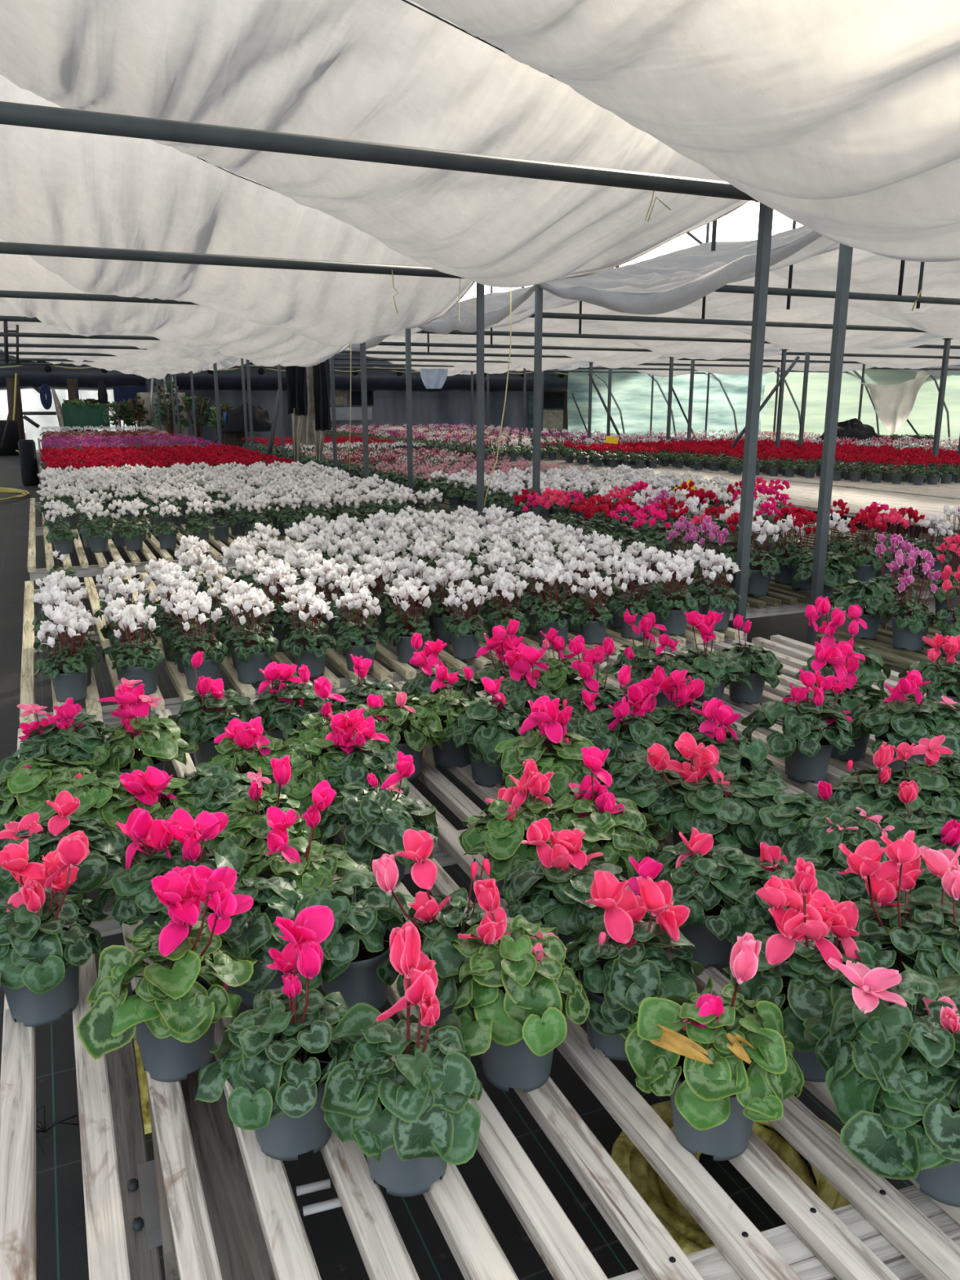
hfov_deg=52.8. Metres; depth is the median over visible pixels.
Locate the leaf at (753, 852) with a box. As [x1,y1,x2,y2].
[725,844,759,860]
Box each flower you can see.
[0,811,43,843]
[0,838,44,879]
[6,868,44,911]
[17,703,46,717]
[17,720,41,740]
[20,879,45,912]
[26,820,41,833]
[32,591,41,603]
[36,717,64,746]
[37,630,44,641]
[39,849,68,886]
[40,591,50,604]
[40,620,52,631]
[40,623,48,634]
[40,636,55,647]
[42,604,50,608]
[43,587,49,593]
[43,605,53,616]
[43,623,56,633]
[43,830,89,888]
[43,866,79,892]
[44,594,56,604]
[45,713,62,729]
[45,790,79,836]
[48,573,59,582]
[48,578,57,589]
[48,584,60,595]
[48,610,66,623]
[49,609,65,620]
[50,591,60,601]
[50,628,57,637]
[51,550,59,557]
[52,697,81,728]
[53,605,63,613]
[55,720,83,730]
[57,554,66,561]
[57,591,67,598]
[57,595,71,605]
[57,600,68,609]
[57,623,66,633]
[59,575,70,586]
[60,581,66,590]
[60,607,67,615]
[61,613,71,623]
[62,618,71,627]
[66,579,80,588]
[66,610,75,616]
[66,617,81,630]
[67,593,79,604]
[67,626,80,637]
[68,578,77,589]
[69,612,77,619]
[70,606,78,613]
[72,576,84,584]
[73,590,84,601]
[75,608,89,618]
[77,601,85,609]
[78,617,85,622]
[78,621,88,632]
[80,586,87,598]
[84,617,92,626]
[86,612,96,622]
[89,617,99,625]
[97,593,113,603]
[97,684,124,706]
[98,589,106,599]
[99,605,113,617]
[103,613,112,623]
[107,582,117,593]
[107,604,121,609]
[108,589,116,597]
[108,607,119,614]
[109,575,121,585]
[110,600,119,608]
[111,613,119,622]
[111,703,142,736]
[113,629,120,638]
[115,560,123,568]
[115,596,126,608]
[115,609,130,621]
[115,677,142,689]
[115,683,150,717]
[115,808,154,869]
[116,558,124,565]
[116,583,127,595]
[118,620,127,631]
[119,608,129,617]
[119,769,158,805]
[120,715,135,728]
[121,614,133,626]
[124,583,137,594]
[124,593,128,600]
[124,604,132,609]
[125,725,134,739]
[127,578,140,587]
[128,604,145,615]
[128,617,139,626]
[128,622,141,632]
[128,786,163,808]
[130,601,144,608]
[132,818,173,860]
[133,593,146,604]
[133,609,148,622]
[134,833,162,855]
[137,581,150,593]
[137,617,147,625]
[137,765,177,799]
[138,694,163,707]
[145,604,156,615]
[147,620,159,631]
[148,617,155,627]
[149,592,156,603]
[151,571,161,582]
[151,870,198,926]
[152,586,160,596]
[155,598,168,608]
[157,585,168,595]
[158,568,169,574]
[158,887,200,956]
[160,564,168,573]
[160,573,175,585]
[160,573,177,586]
[160,593,167,599]
[162,808,214,844]
[164,561,176,573]
[164,606,170,613]
[166,600,175,610]
[168,569,177,577]
[168,586,175,595]
[168,920,188,924]
[169,593,176,604]
[170,601,184,614]
[171,865,214,911]
[172,578,181,586]
[173,570,185,577]
[173,582,182,590]
[173,586,184,596]
[173,605,182,615]
[174,593,188,603]
[175,564,183,572]
[177,575,186,586]
[177,599,190,612]
[181,580,191,591]
[182,573,189,579]
[182,589,190,599]
[182,610,191,621]
[182,621,189,631]
[182,810,228,862]
[182,830,200,862]
[183,568,195,579]
[187,580,194,585]
[187,583,197,593]
[188,594,194,603]
[188,606,199,617]
[189,589,196,599]
[190,598,199,607]
[191,591,201,598]
[191,651,203,667]
[191,865,236,898]
[195,595,209,606]
[195,675,212,696]
[197,613,209,623]
[199,600,212,613]
[200,591,208,596]
[203,595,212,602]
[207,885,253,935]
[208,588,216,597]
[209,678,228,711]
[210,610,225,622]
[211,581,220,590]
[212,586,218,595]
[213,607,222,617]
[213,718,247,743]
[216,576,226,584]
[217,592,226,603]
[221,595,235,608]
[222,581,231,589]
[222,594,229,603]
[225,577,235,586]
[226,585,235,595]
[226,591,233,597]
[226,600,235,609]
[230,593,242,606]
[231,579,243,589]
[231,604,243,616]
[234,724,260,751]
[238,586,248,595]
[238,615,245,624]
[241,581,253,591]
[241,591,249,602]
[241,716,271,755]
[243,600,252,612]
[243,742,252,762]
[247,766,271,787]
[248,588,260,600]
[248,779,262,800]
[252,594,263,607]
[253,572,263,579]
[253,606,263,617]
[257,566,263,573]
[257,588,264,595]
[257,662,282,693]
[258,575,267,583]
[258,588,270,600]
[262,574,270,586]
[262,600,275,605]
[262,604,276,615]
[264,566,271,576]
[264,600,274,611]
[266,806,298,831]
[266,827,300,862]
[266,942,297,974]
[267,680,293,709]
[269,560,276,569]
[269,586,277,595]
[270,575,281,582]
[270,755,291,786]
[271,565,282,577]
[273,905,333,949]
[274,663,302,683]
[276,559,288,566]
[276,577,288,587]
[278,564,291,576]
[280,586,292,597]
[281,973,302,997]
[282,603,290,613]
[284,562,294,571]
[284,574,289,582]
[284,590,291,598]
[285,575,295,586]
[287,600,296,610]
[288,594,297,602]
[289,573,300,580]
[290,584,297,595]
[291,569,299,576]
[294,936,323,979]
[295,595,302,604]
[297,584,303,591]
[297,590,306,597]
[297,603,306,611]
[297,664,310,684]
[298,590,313,599]
[298,596,310,605]
[298,610,310,622]
[300,568,306,577]
[301,560,313,569]
[301,567,314,577]
[301,779,337,819]
[302,580,313,591]
[303,576,316,584]
[304,557,309,563]
[304,591,315,602]
[305,806,320,827]
[306,585,315,595]
[308,559,319,565]
[308,604,319,617]
[309,555,314,566]
[309,600,320,611]
[310,565,317,573]
[310,596,317,605]
[310,598,321,604]
[311,561,321,568]
[313,675,346,702]
[315,552,323,563]
[315,567,323,575]
[315,577,329,587]
[316,591,324,599]
[318,568,324,577]
[319,600,329,613]
[320,599,330,605]
[320,702,332,717]
[322,573,332,581]
[323,558,334,570]
[324,712,347,750]
[326,610,338,620]
[328,582,334,591]
[330,570,337,580]
[331,593,337,601]
[333,563,341,573]
[333,599,344,608]
[333,722,358,754]
[333,728,346,749]
[334,579,341,587]
[338,707,364,728]
[339,563,347,573]
[339,580,349,591]
[340,574,350,582]
[340,595,346,604]
[344,587,354,595]
[344,601,354,609]
[345,592,356,603]
[346,571,360,582]
[349,577,364,589]
[349,583,359,592]
[350,653,373,675]
[351,592,361,600]
[351,600,361,608]
[352,564,364,572]
[353,598,361,609]
[354,715,389,742]
[354,731,365,751]
[355,572,363,578]
[355,574,364,581]
[355,590,368,600]
[357,587,371,595]
[359,577,368,586]
[359,667,368,679]
[361,608,368,617]
[362,554,373,563]
[363,554,367,564]
[364,566,371,573]
[364,600,373,608]
[365,573,376,584]
[366,693,386,721]
[367,595,373,600]
[367,773,377,787]
[369,604,374,614]
[370,580,376,588]
[370,596,378,606]
[372,555,382,568]
[372,853,399,893]
[373,560,383,568]
[373,568,382,577]
[373,604,381,615]
[375,950,438,1022]
[380,565,388,576]
[381,751,414,789]
[382,574,389,582]
[384,583,389,591]
[385,561,391,571]
[386,572,396,582]
[386,782,403,793]
[388,561,396,572]
[388,586,398,597]
[389,920,421,978]
[392,578,399,587]
[394,573,404,581]
[394,597,399,605]
[395,691,415,713]
[395,828,437,889]
[396,561,403,570]
[397,580,403,587]
[398,586,405,598]
[399,569,405,577]
[399,600,409,611]
[402,556,410,564]
[402,560,409,568]
[402,568,410,577]
[403,579,413,590]
[405,585,413,595]
[408,563,414,572]
[408,576,415,584]
[408,650,432,675]
[408,891,451,922]
[409,569,416,577]
[410,632,422,650]
[411,590,423,601]
[412,586,419,592]
[413,564,422,572]
[414,576,424,586]
[414,578,423,588]
[417,560,427,569]
[417,588,428,598]
[418,595,431,608]
[419,995,439,1026]
[421,585,430,590]
[422,565,432,572]
[422,572,428,580]
[423,567,434,576]
[423,640,444,667]
[424,639,447,667]
[425,577,436,585]
[426,574,434,585]
[430,584,436,592]
[431,665,448,692]
[432,573,445,582]
[434,569,443,575]
[435,560,443,568]
[439,671,459,688]
[440,557,446,566]
[440,568,446,574]
[440,578,448,587]
[442,597,448,606]
[444,551,453,559]
[444,595,455,605]
[445,586,457,595]
[446,561,454,573]
[448,556,454,562]
[448,571,457,581]
[448,581,457,587]
[450,551,457,558]
[451,596,463,607]
[453,568,464,579]
[455,554,464,559]
[456,560,469,568]
[457,589,463,597]
[457,906,506,944]
[458,568,466,578]
[458,579,471,586]
[459,594,466,602]
[462,603,467,611]
[463,570,468,579]
[463,666,473,680]
[464,564,471,571]
[464,580,474,591]
[464,591,473,601]
[465,583,475,592]
[468,570,473,578]
[471,590,479,599]
[473,568,484,577]
[473,877,499,912]
[474,598,480,606]
[475,632,502,657]
[476,555,487,563]
[477,585,482,595]
[477,595,487,604]
[479,565,484,574]
[480,575,491,584]
[480,585,488,595]
[480,675,504,699]
[483,556,494,566]
[484,786,519,804]
[486,577,491,585]
[486,591,491,599]
[487,573,495,577]
[488,560,493,567]
[488,564,498,572]
[489,555,500,564]
[490,588,499,597]
[491,546,499,555]
[492,573,503,582]
[492,624,514,649]
[493,582,499,591]
[493,696,502,711]
[494,641,508,662]
[495,567,505,576]
[496,575,507,584]
[498,553,504,562]
[498,581,511,591]
[500,560,507,567]
[502,589,511,597]
[502,649,521,681]
[503,633,524,653]
[504,551,512,559]
[504,804,515,821]
[506,591,514,601]
[506,618,519,636]
[507,555,515,565]
[507,564,515,573]
[507,578,515,588]
[507,582,517,591]
[508,773,538,810]
[509,575,519,583]
[511,580,522,590]
[512,655,536,688]
[513,564,519,573]
[513,642,531,671]
[515,561,522,568]
[515,566,524,577]
[515,575,519,582]
[515,588,523,597]
[515,646,549,670]
[519,549,524,556]
[519,551,529,560]
[519,695,549,734]
[520,568,530,578]
[520,580,529,590]
[521,817,552,867]
[522,758,537,779]
[524,564,531,572]
[525,669,541,679]
[526,771,555,804]
[527,546,533,555]
[528,541,535,549]
[528,559,537,568]
[528,697,563,743]
[529,928,567,951]
[530,566,539,577]
[532,551,537,559]
[532,560,545,568]
[532,942,550,964]
[534,546,545,554]
[535,581,543,592]
[536,554,542,562]
[537,541,546,550]
[537,568,549,579]
[537,720,559,741]
[539,545,547,551]
[539,627,558,651]
[540,554,552,564]
[541,551,548,557]
[542,564,549,571]
[542,572,554,583]
[542,639,549,649]
[548,555,554,564]
[549,546,555,554]
[549,829,572,846]
[549,844,573,871]
[550,567,564,575]
[551,635,566,662]
[552,568,564,580]
[554,562,566,571]
[555,706,573,733]
[556,551,564,558]
[557,574,564,583]
[558,828,586,870]
[561,571,569,582]
[561,724,565,737]
[563,555,568,562]
[563,576,572,585]
[564,562,568,571]
[565,635,584,659]
[566,553,572,561]
[566,556,576,564]
[567,562,578,571]
[568,545,577,551]
[568,548,576,557]
[568,569,575,576]
[568,774,600,817]
[570,584,577,593]
[571,646,599,669]
[573,572,580,582]
[575,559,581,568]
[576,549,584,556]
[576,564,584,572]
[577,577,586,586]
[577,586,581,593]
[577,662,599,692]
[580,546,589,555]
[580,746,612,787]
[581,551,586,559]
[581,586,586,594]
[582,562,589,571]
[582,688,599,711]
[584,551,593,556]
[584,556,591,564]
[585,580,595,588]
[585,852,603,866]
[585,870,633,943]
[586,552,595,561]
[586,571,599,580]
[587,577,594,586]
[588,543,593,550]
[588,562,595,572]
[588,589,597,598]
[591,544,599,551]
[592,554,600,564]
[594,576,599,585]
[594,644,604,664]
[595,784,624,813]
[596,563,603,570]
[597,537,606,546]
[597,548,603,556]
[598,581,608,590]
[599,560,604,567]
[601,546,613,555]
[601,585,613,595]
[602,636,614,655]
[602,795,613,813]
[603,556,613,563]
[603,561,611,570]
[604,537,613,545]
[604,578,612,587]
[605,567,616,576]
[607,696,630,731]
[609,548,621,556]
[609,554,621,563]
[610,544,617,551]
[610,887,646,948]
[611,560,624,569]
[612,565,622,574]
[613,577,619,586]
[613,682,648,707]
[616,571,622,580]
[616,582,627,591]
[617,665,631,687]
[618,551,627,558]
[619,560,626,568]
[619,572,630,579]
[622,566,627,573]
[623,608,639,635]
[624,646,634,660]
[625,551,631,558]
[625,561,637,571]
[626,545,633,551]
[626,556,635,562]
[626,561,637,573]
[626,856,662,895]
[627,693,656,722]
[628,677,660,707]
[629,573,636,581]
[631,541,638,549]
[631,702,649,716]
[633,550,639,556]
[634,564,641,573]
[634,569,642,577]
[635,557,642,565]
[635,875,679,942]
[636,569,648,579]
[637,561,648,568]
[637,576,648,585]
[638,541,644,547]
[638,544,644,551]
[638,564,646,573]
[638,616,655,643]
[642,551,649,561]
[642,630,649,639]
[644,546,653,555]
[644,612,666,631]
[646,573,654,582]
[646,742,684,772]
[649,554,656,562]
[650,664,665,686]
[652,546,657,554]
[653,572,661,583]
[654,549,663,555]
[655,562,664,572]
[655,633,669,655]
[656,552,662,561]
[656,904,689,931]
[659,669,688,691]
[660,675,686,701]
[661,554,669,562]
[661,568,669,574]
[661,573,667,582]
[662,570,674,581]
[665,528,674,537]
[665,551,673,561]
[666,534,673,542]
[666,561,675,570]
[668,638,679,650]
[671,530,679,537]
[672,553,684,564]
[672,564,680,571]
[673,684,694,706]
[674,522,680,529]
[674,549,684,555]
[674,731,707,760]
[675,570,687,582]
[675,675,704,706]
[675,826,713,875]
[678,515,686,523]
[678,567,687,576]
[678,761,711,782]
[679,522,685,531]
[679,557,686,565]
[681,532,690,542]
[684,551,690,559]
[684,610,703,632]
[685,520,693,528]
[685,564,694,574]
[686,557,695,566]
[686,577,693,585]
[688,531,698,542]
[689,525,698,533]
[689,697,723,742]
[689,992,724,1048]
[690,554,699,563]
[690,613,711,643]
[693,543,702,554]
[693,758,705,771]
[696,537,705,546]
[697,546,703,555]
[697,620,716,639]
[697,744,720,784]
[698,552,707,559]
[699,558,704,566]
[700,521,708,532]
[702,515,711,523]
[702,560,708,568]
[702,569,708,577]
[703,529,709,536]
[705,549,710,558]
[706,522,719,533]
[706,523,712,531]
[706,549,715,559]
[706,559,712,568]
[707,533,715,541]
[707,609,724,623]
[708,529,717,539]
[708,570,716,580]
[710,520,720,528]
[710,553,718,563]
[710,564,717,571]
[712,704,741,742]
[713,724,725,742]
[714,564,722,573]
[716,530,722,537]
[717,533,730,545]
[717,552,729,564]
[717,770,732,796]
[719,780,729,786]
[721,528,729,537]
[724,517,732,525]
[724,557,737,566]
[724,563,729,571]
[726,573,733,582]
[728,515,737,524]
[728,524,735,532]
[729,932,761,984]
[732,511,738,519]
[732,564,741,573]
[733,613,743,629]
[742,619,751,633]
[751,521,761,532]
[753,515,764,524]
[754,533,766,544]
[755,527,765,534]
[755,875,795,937]
[760,841,781,867]
[760,854,787,871]
[764,520,770,528]
[764,523,775,534]
[765,906,811,965]
[772,533,778,541]
[773,525,779,533]
[775,885,817,942]
[778,522,783,528]
[781,514,792,520]
[782,524,791,532]
[782,682,810,702]
[785,518,792,527]
[790,512,801,521]
[791,857,817,895]
[792,520,798,526]
[792,902,842,969]
[795,520,803,528]
[795,526,804,531]
[795,697,810,711]
[799,668,822,696]
[801,511,815,520]
[802,517,813,525]
[804,527,812,535]
[804,604,817,631]
[808,595,831,626]
[808,889,848,924]
[811,514,817,523]
[811,641,831,671]
[813,620,836,647]
[813,670,838,691]
[813,687,824,706]
[817,607,845,630]
[817,710,852,724]
[817,780,832,799]
[822,899,860,960]
[825,646,847,681]
[826,817,858,834]
[827,957,906,1013]
[829,520,835,528]
[831,677,847,693]
[832,511,840,519]
[832,515,839,521]
[832,637,865,661]
[834,520,844,528]
[834,664,847,677]
[836,839,884,879]
[838,525,849,533]
[841,656,859,688]
[844,516,851,524]
[846,525,857,533]
[847,604,866,629]
[848,520,854,527]
[848,619,859,636]
[853,516,860,524]
[855,512,865,522]
[856,807,883,823]
[862,520,871,528]
[863,513,869,521]
[864,872,910,917]
[867,506,873,513]
[869,509,878,519]
[871,520,880,529]
[872,741,893,768]
[874,519,882,528]
[874,830,920,880]
[875,515,883,521]
[875,543,885,553]
[875,546,884,557]
[876,506,882,512]
[876,533,886,543]
[876,821,894,837]
[880,523,888,532]
[880,765,891,783]
[881,856,924,896]
[883,515,889,524]
[883,681,900,711]
[885,515,896,524]
[885,545,895,554]
[885,560,899,571]
[888,742,915,764]
[889,533,896,539]
[889,537,899,548]
[889,677,919,700]
[890,506,897,513]
[893,549,908,557]
[894,553,906,564]
[895,514,906,524]
[895,533,902,542]
[895,556,904,567]
[896,694,906,702]
[897,539,908,551]
[897,570,910,577]
[897,575,914,585]
[897,582,907,592]
[897,780,918,804]
[902,520,913,528]
[903,568,911,575]
[904,509,913,518]
[905,506,912,512]
[905,542,914,554]
[905,550,918,559]
[905,669,931,704]
[906,556,915,568]
[911,511,919,519]
[911,734,952,762]
[912,515,919,523]
[913,546,920,555]
[919,514,924,519]
[919,558,933,568]
[919,844,959,879]
[920,520,928,525]
[920,549,928,558]
[920,995,957,1018]
[921,563,935,574]
[922,632,949,659]
[923,520,930,528]
[924,514,931,521]
[924,551,935,561]
[924,746,938,766]
[926,648,937,662]
[927,571,933,580]
[928,521,938,527]
[928,528,934,535]
[929,583,942,593]
[931,569,941,582]
[932,514,941,522]
[934,523,944,530]
[934,542,946,552]
[934,695,959,708]
[936,553,945,563]
[937,513,947,522]
[940,528,946,536]
[940,818,959,847]
[940,1006,959,1034]
[941,521,950,529]
[941,570,949,580]
[941,864,959,900]
[942,506,952,513]
[942,508,952,517]
[942,536,953,545]
[942,579,958,591]
[942,635,959,663]
[943,564,953,575]
[946,529,956,536]
[946,635,959,662]
[948,543,957,551]
[952,506,959,513]
[952,547,959,555]
[953,533,959,544]
[953,569,959,580]
[954,510,959,517]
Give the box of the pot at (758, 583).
[746,564,771,595]
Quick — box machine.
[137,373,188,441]
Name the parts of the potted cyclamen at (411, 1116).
stem, stem, stem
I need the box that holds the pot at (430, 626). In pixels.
[411,605,433,636]
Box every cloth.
[0,0,749,287]
[0,74,475,346]
[0,238,350,367]
[0,302,220,355]
[0,314,231,364]
[0,328,208,371]
[0,337,185,374]
[0,346,167,379]
[51,388,68,431]
[182,345,463,376]
[202,333,518,373]
[219,328,579,371]
[344,271,927,352]
[409,0,959,262]
[417,230,959,339]
[457,288,774,359]
[458,361,699,377]
[486,317,662,368]
[509,355,776,374]
[538,225,839,315]
[556,350,861,371]
[648,347,959,368]
[735,338,959,356]
[739,365,959,377]
[808,364,874,372]
[844,332,947,351]
[857,369,935,434]
[928,361,959,367]
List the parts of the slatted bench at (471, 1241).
leg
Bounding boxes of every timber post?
[5,377,25,439]
[66,378,80,432]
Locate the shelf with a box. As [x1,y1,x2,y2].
[889,444,957,447]
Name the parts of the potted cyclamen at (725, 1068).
stem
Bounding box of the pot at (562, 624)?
[535,614,570,648]
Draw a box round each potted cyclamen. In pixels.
[0,697,113,774]
[0,753,107,843]
[0,790,129,925]
[0,830,108,1026]
[31,569,79,636]
[31,769,158,852]
[32,584,90,656]
[34,609,95,702]
[40,600,105,685]
[41,573,97,651]
[44,502,78,554]
[48,550,76,595]
[76,865,257,1082]
[80,502,113,552]
[85,677,198,777]
[87,808,248,966]
[93,562,142,640]
[97,575,155,648]
[99,596,157,680]
[101,765,204,850]
[106,558,133,603]
[111,604,165,694]
[116,501,151,551]
[142,558,176,636]
[147,573,198,662]
[150,500,182,549]
[151,561,205,627]
[160,762,283,848]
[162,586,222,672]
[168,595,228,690]
[168,651,265,768]
[174,534,214,586]
[177,546,214,596]
[184,498,215,546]
[189,557,228,632]
[194,905,395,1160]
[195,716,305,796]
[195,755,320,879]
[197,875,303,1008]
[206,576,251,656]
[217,579,275,669]
[218,540,262,609]
[221,588,279,684]
[226,536,257,582]
[231,554,279,626]
[240,779,371,912]
[242,550,279,592]
[244,662,339,742]
[246,494,274,540]
[246,522,282,559]
[248,533,277,587]
[248,737,357,839]
[253,564,300,652]
[257,559,299,617]
[264,540,297,599]
[271,536,303,573]
[275,493,304,540]
[278,580,328,659]
[280,542,322,585]
[280,590,338,677]
[283,675,380,759]
[284,521,312,558]
[284,548,326,611]
[285,523,315,577]
[293,865,423,1010]
[300,552,347,607]
[301,512,328,551]
[301,534,337,589]
[301,558,349,642]
[304,707,410,827]
[306,518,328,555]
[307,493,332,537]
[309,529,340,564]
[316,751,438,886]
[316,920,482,1196]
[320,519,351,559]
[321,523,355,558]
[324,552,359,604]
[326,537,370,590]
[331,571,380,655]
[332,653,408,728]
[333,490,362,535]
[333,512,358,562]
[333,516,358,555]
[333,587,388,671]
[344,529,375,569]
[347,536,380,583]
[351,554,393,607]
[352,555,397,638]
[354,519,379,557]
[355,691,443,781]
[356,526,383,579]
[362,489,386,530]
[364,509,394,543]
[364,511,392,543]
[369,541,399,588]
[372,828,514,1024]
[376,526,410,572]
[377,534,409,580]
[377,551,404,608]
[382,514,418,555]
[383,573,430,646]
[384,579,431,663]
[386,516,417,561]
[389,556,426,607]
[392,488,417,530]
[397,559,444,636]
[398,505,425,537]
[400,632,480,706]
[400,665,488,768]
[401,513,423,555]
[402,537,435,580]
[408,525,443,565]
[411,540,448,598]
[415,511,444,545]
[419,488,442,528]
[422,561,471,644]
[425,517,453,559]
[426,509,447,537]
[426,533,448,591]
[430,509,457,552]
[434,551,471,611]
[437,877,591,1092]
[441,534,474,563]
[441,580,489,659]
[441,675,538,786]
[442,558,487,621]
[443,522,475,564]
[446,536,485,602]
[448,514,477,552]
[450,505,479,540]
[454,524,487,581]
[458,519,484,565]
[458,758,583,900]
[459,618,542,729]
[461,511,486,551]
[473,546,508,612]
[473,567,519,639]
[478,513,498,551]
[479,533,515,576]
[480,524,507,566]
[481,541,522,583]
[482,503,506,540]
[482,575,536,653]
[483,506,514,543]
[483,551,524,611]
[484,522,519,568]
[484,642,562,737]
[487,515,519,554]
[494,695,605,814]
[498,817,645,946]
[509,512,530,547]
[511,519,534,575]
[511,526,543,581]
[512,559,555,635]
[513,488,539,533]
[515,541,559,593]
[516,511,547,551]
[516,534,556,582]
[520,521,551,564]
[522,492,550,527]
[524,562,580,648]
[525,746,669,879]
[526,554,565,602]
[535,487,567,546]
[539,627,609,704]
[540,519,566,557]
[541,688,631,770]
[545,529,576,582]
[546,489,574,525]
[552,524,582,558]
[555,535,586,580]
[556,545,588,598]
[556,556,603,631]
[558,635,635,715]
[559,544,603,602]
[561,488,586,543]
[564,870,704,1061]
[570,497,601,537]
[571,571,613,644]
[577,496,613,558]
[577,530,603,573]
[583,493,613,536]
[584,537,622,581]
[585,533,622,572]
[589,485,622,529]
[593,608,677,694]
[594,554,635,627]
[597,664,690,780]
[597,749,691,856]
[600,548,639,608]
[602,484,634,537]
[607,503,644,573]
[608,561,656,639]
[611,497,644,548]
[619,633,715,707]
[619,932,804,1160]
[621,541,653,590]
[622,493,653,541]
[623,480,653,523]
[626,826,764,968]
[631,505,671,573]
[633,501,667,553]
[634,546,675,623]
[639,484,669,528]
[639,546,674,595]
[642,488,679,544]
[646,731,764,873]
[651,496,691,552]
[653,553,699,635]
[653,669,737,777]
[656,515,697,585]
[657,485,679,530]
[668,480,702,524]
[668,488,699,544]
[668,543,715,613]
[671,609,752,706]
[672,496,709,548]
[677,697,782,779]
[682,513,719,565]
[682,515,731,594]
[684,488,720,550]
[689,552,742,630]
[696,483,719,516]
[698,505,731,555]
[699,487,733,532]
[706,613,782,704]
[712,771,790,860]
[714,502,755,570]
[715,841,851,946]
[719,480,741,510]
[722,857,896,1082]
[724,497,757,546]
[724,511,765,586]
[725,490,760,528]
[726,480,742,524]
[734,515,780,595]
[740,668,855,783]
[749,780,857,871]
[750,497,775,547]
[751,501,787,558]
[752,476,773,520]
[752,483,777,524]
[764,491,792,537]
[765,478,790,520]
[767,514,807,584]
[769,506,808,556]
[780,804,925,902]
[786,510,817,591]
[793,551,857,599]
[795,595,890,697]
[802,957,959,1124]
[809,511,851,556]
[811,637,895,761]
[813,498,851,553]
[817,741,944,816]
[828,578,902,639]
[836,830,959,999]
[840,1045,959,1207]
[844,509,890,586]
[846,506,891,556]
[850,669,959,770]
[854,501,891,547]
[861,533,920,625]
[861,734,959,818]
[863,780,959,901]
[872,506,913,581]
[879,549,942,651]
[884,844,959,1012]
[893,506,927,573]
[896,818,959,908]
[897,632,959,702]
[908,513,956,578]
[915,695,959,760]
[922,751,959,800]
[928,504,959,568]
[928,533,959,622]
[930,564,959,659]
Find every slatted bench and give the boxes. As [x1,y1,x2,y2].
[0,634,959,1279]
[19,566,746,768]
[26,497,444,585]
[37,437,44,466]
[39,463,182,533]
[249,454,429,509]
[300,439,564,463]
[355,484,706,527]
[497,459,657,470]
[506,440,589,460]
[564,522,956,630]
[578,467,959,540]
[644,463,959,542]
[815,620,959,685]
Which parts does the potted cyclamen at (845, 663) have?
stem, stem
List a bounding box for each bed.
[35,460,433,547]
[39,433,222,457]
[39,442,297,484]
[40,425,155,439]
[41,428,182,447]
[241,434,426,462]
[293,445,503,479]
[301,422,728,461]
[359,456,612,498]
[426,463,731,519]
[563,437,959,484]
[636,429,959,459]
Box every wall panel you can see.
[18,360,50,363]
[329,390,346,405]
[329,407,372,420]
[351,391,373,405]
[528,393,533,430]
[542,409,563,430]
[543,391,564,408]
[563,391,568,430]
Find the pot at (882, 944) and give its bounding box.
[880,943,899,954]
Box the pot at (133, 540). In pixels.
[123,532,143,551]
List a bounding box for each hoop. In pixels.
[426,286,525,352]
[490,286,492,344]
[578,231,702,333]
[592,369,624,433]
[615,220,795,309]
[647,373,676,436]
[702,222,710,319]
[710,373,738,437]
[711,220,905,295]
[774,372,800,426]
[852,370,879,435]
[924,369,951,443]
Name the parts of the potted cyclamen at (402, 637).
stem, stem, stem, stem, stem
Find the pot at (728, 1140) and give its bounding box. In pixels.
[670,1055,753,1160]
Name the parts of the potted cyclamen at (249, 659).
stem, stem, stem, stem, stem, stem, stem, stem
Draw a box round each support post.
[155,378,161,433]
[169,373,176,435]
[173,373,180,437]
[190,370,197,442]
[213,363,222,451]
[213,364,218,445]
[240,358,248,448]
[245,359,253,456]
[277,364,284,462]
[297,448,301,462]
[329,355,337,467]
[360,342,369,493]
[404,328,413,520]
[471,371,473,431]
[476,282,484,540]
[486,373,488,432]
[522,368,526,434]
[532,284,542,516]
[541,370,543,436]
[587,362,594,443]
[606,368,612,435]
[649,375,653,439]
[666,356,673,444]
[686,359,694,442]
[704,372,710,436]
[732,201,773,631]
[772,367,779,437]
[775,349,788,454]
[798,351,809,448]
[806,243,853,646]
[857,364,865,419]
[930,337,952,468]
[955,435,959,468]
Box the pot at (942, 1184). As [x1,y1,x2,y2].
[914,1119,959,1207]
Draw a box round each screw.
[668,1256,675,1262]
[741,1231,748,1237]
[809,1207,816,1213]
[879,1190,885,1195]
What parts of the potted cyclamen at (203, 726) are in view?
stem, stem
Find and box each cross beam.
[0,101,758,201]
[0,241,466,279]
[0,289,195,304]
[0,315,42,322]
[0,332,159,340]
[0,342,146,349]
[0,351,117,356]
[0,357,93,361]
[0,362,88,365]
[231,365,413,370]
[248,362,454,367]
[328,357,511,363]
[338,350,573,358]
[377,342,652,351]
[417,329,771,343]
[508,369,639,373]
[528,311,925,332]
[577,367,696,370]
[639,362,776,367]
[677,358,862,364]
[714,284,959,305]
[773,369,847,373]
[778,351,959,359]
[867,367,959,370]
[909,344,959,349]
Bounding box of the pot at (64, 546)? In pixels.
[51,534,72,554]
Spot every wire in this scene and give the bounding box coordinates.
[197,157,275,191]
[401,0,555,79]

